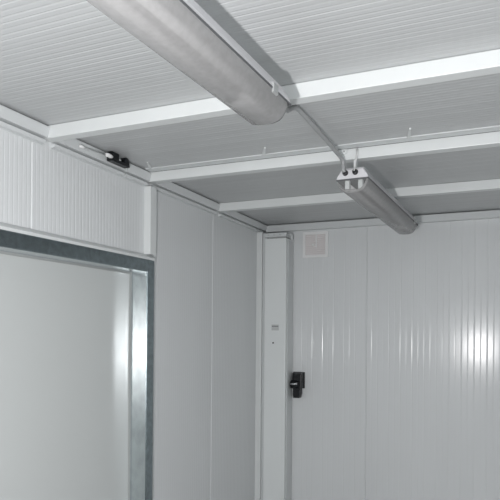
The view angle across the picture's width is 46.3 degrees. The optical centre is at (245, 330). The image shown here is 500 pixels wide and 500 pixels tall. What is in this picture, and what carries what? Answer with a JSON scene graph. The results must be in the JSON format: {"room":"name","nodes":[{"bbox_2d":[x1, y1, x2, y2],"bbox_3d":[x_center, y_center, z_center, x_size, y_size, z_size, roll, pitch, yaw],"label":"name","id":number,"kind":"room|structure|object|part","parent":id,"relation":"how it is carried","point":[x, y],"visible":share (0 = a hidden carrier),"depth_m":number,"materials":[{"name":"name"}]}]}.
{"room":"portable cabin interior","nodes":[
{"label":"portable cabin interior","id":0,"kind":"room"},
{"bbox_2d":[0,129,256,499],"bbox_3d":[-1.241,0.414,1.498,0.120,2.450,6.550,0,0,24],"label":"wall","id":1,"kind":"structure","parent":0,"point":[206,263],"depth_m":3.36,"materials":[{"name":"white metal"}]},
{"bbox_2d":[0,229,153,499],"bbox_3d":[-0.820,0.642,2.402,0.150,2.002,1.366,0,0,24],"label":"door","id":2,"kind":"structure","parent":1,"relation":"in","point":[77,322],"depth_m":2.58,"materials":[{"name":"grey metal"}]},
{"bbox_2d":[0,223,154,260],"bbox_3d":[-0.759,-0.373,2.381,0.042,0.030,1.370,0,0,24],"label":"trim","id":3,"kind":"structure","parent":1,"relation":"attached to","point":[3,226],"depth_m":2.42,"materials":[{"name":"white paint"}]},
{"bbox_2d":[144,186,156,255],"bbox_3d":[-0.484,-0.559,3.007,0.040,0.345,0.085,0,0,24],"label":"wall post","id":4,"kind":"object","parent":3,"relation":"on","point":[150,193],"visible":0.91,"depth_m":2.97,"materials":[{"name":"white metal"}]},
{"bbox_2d":[79,144,129,167],"bbox_3d":[-0.619,-0.781,2.591,0.040,0.043,0.327,0,0,24],"label":"clamp","id":5,"kind":"object","parent":1,"relation":"attached to","point":[112,157],"visible":1,"depth_m":2.63,"materials":[{"name":"black plastic"}]},
{"bbox_3d":[-0.584,-0.766,2.680,0.033,0.014,0.135,0,0,24],"label":"plate","id":6,"kind":"part","parent":5,"relation":"part of","materials":[{"name":"black plastic"}]},
{"bbox_2d":[0,105,266,232],"bbox_3d":[-1.157,-0.768,1.466,0.041,0.068,6.550,0,0,24],"label":"trim","id":7,"kind":"structure","parent":1,"relation":"attached to","point":[11,121],"depth_m":2.67,"materials":[{"name":"white metal"}]},
{"bbox_2d":[152,262,154,499],"bbox_3d":[-0.499,0.645,3.039,0.006,2.002,0.050,0,0,24],"label":"trim","id":8,"kind":"structure","parent":1,"relation":"attached to","point":[154,262],"depth_m":3.06,"materials":[{"name":"white metal"}]},
{"bbox_2d":[0,0,499,225],"bbox_3d":[0.127,-0.839,0.903,3.445,0.080,6.790,0,0,24],"label":"ceiling","id":9,"kind":"structure","parent":0,"point":[62,61],"depth_m":1.93,"materials":[{"name":"white metal"}]},
{"bbox_2d":[86,0,290,125],"bbox_3d":[-0.202,-0.702,1.181,0.149,0.199,1.275,0,0,26],"label":"ceiling lamp","id":10,"kind":"object","parent":9,"relation":"hanging from","point":[181,32],"visible":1,"depth_m":1.31,"materials":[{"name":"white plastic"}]},
{"bbox_2d":[43,49,499,141],"bbox_3d":[0.589,-0.770,1.730,3.022,0.050,0.050,0,0,24],"label":"ceiling beam","id":11,"kind":"structure","parent":9,"relation":"attached to","point":[487,62],"depth_m":1.86,"materials":[{"name":"white metal"}]},
{"bbox_2d":[286,105,345,172],"bbox_3d":[0.243,-0.733,2.147,0.064,0.113,0.860,0,0,24],"label":"power cable","id":12,"kind":"object","parent":9,"relation":"hanging from","point":[298,109],"visible":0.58,"depth_m":2.25,"materials":[{"name":"grey plastic"}]},
{"bbox_2d":[145,125,499,183],"bbox_3d":[0.848,-0.768,2.321,3.022,0.050,0.211,0,0,24],"label":"ceiling beam","id":13,"kind":"structure","parent":9,"relation":"attached to","point":[482,137],"depth_m":2.58,"materials":[{"name":"white metal"}]},
{"bbox_2d":[335,149,346,154],"bbox_3d":[0.417,-0.782,2.564,0.052,0.020,0.012,0,0,24],"label":"clip","id":14,"kind":"object","parent":13,"relation":"attached to","point":[342,151],"visible":0.62,"depth_m":2.56,"materials":[{"name":"white paint"}]},
{"bbox_2d":[354,149,357,170],"bbox_3d":[0.473,-0.733,2.522,0.010,0.107,0.042,0,0,31],"label":"lead","id":15,"kind":"object","parent":13,"relation":"hanging from","point":[356,149],"visible":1,"depth_m":2.52,"materials":[{"name":"white"}]},
{"bbox_2d":[336,160,417,234],"bbox_3d":[0.729,-0.670,3.086,0.149,0.150,1.275,0,0,26],"label":"ceiling lamp","id":16,"kind":"object","parent":13,"relation":"hanging from","point":[360,185],"visible":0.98,"depth_m":2.75,"materials":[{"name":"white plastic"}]},
{"bbox_2d":[216,179,499,212],"bbox_3d":[1.197,-0.765,3.116,3.022,0.050,0.050,0,0,24],"label":"ceiling beam","id":17,"kind":"structure","parent":9,"relation":"attached to","point":[492,184],"depth_m":3.37,"materials":[{"name":"white metal"}]},
{"bbox_2d":[265,218,499,499],"bbox_3d":[1.456,0.437,3.957,3.445,2.450,0.120,0,0,24],"label":"wall","id":18,"kind":"structure","parent":0,"point":[396,341],"depth_m":4.07,"materials":[{"name":"white metal"}]},
{"bbox_2d":[290,372,304,397],"bbox_3d":[0.375,0.402,4.307,0.090,0.188,0.106,0,0,24],"label":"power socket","id":19,"kind":"object","parent":18,"relation":"attached to","point":[297,383],"visible":1,"depth_m":4.29,"materials":[{"name":"black plastic"}]},
{"bbox_3d":[0.354,0.395,4.284,0.062,0.057,0.029,0,0,24],"label":"hinged lid","id":20,"kind":"part","parent":19,"relation":"part of","materials":[{"name":"black plastic"}]},
{"bbox_3d":[0.394,0.368,4.350,0.090,0.120,0.012,0,0,24],"label":"plate","id":21,"kind":"part","parent":19,"relation":"part of","materials":[{"name":"black plastic"}]},
{"bbox_2d":[303,231,327,257],"bbox_3d":[0.509,-0.632,4.301,0.193,0.190,0.016,0,0,24],"label":"air vent","id":22,"kind":"object","parent":18,"relation":"in","point":[315,244],"visible":1,"depth_m":4.30,"materials":[{"name":"white plastic"}]},
{"bbox_2d":[266,210,499,232],"bbox_3d":[1.530,-0.756,3.843,2.995,0.050,0.038,0,0,24],"label":"trim","id":23,"kind":"structure","parent":18,"relation":"attached to","point":[489,214],"depth_m":4.11,"materials":[{"name":"white metal"}]},
{"bbox_3d":[0.106,1.701,0.903,3.445,0.100,6.790,0,0,24],"label":"floor","id":24,"kind":"structure","parent":0,"visible":0},
{"bbox_2d":[255,232,262,499],"bbox_3d":[0.101,0.462,4.357,0.043,2.377,0.056,0,0,24],"label":"post","id":25,"kind":"object","parent":24,"relation":"on","point":[259,277],"visible":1,"depth_m":4.33,"materials":[{"name":"white metal"}]},
{"bbox_2d":[261,232,292,499],"bbox_3d":[0.242,0.467,4.328,0.237,2.370,0.163,0,0,24],"label":"column","id":26,"kind":"structure","parent":24,"relation":"on","point":[277,316],"depth_m":4.27,"materials":[{"name":"white metal"}]}
]}

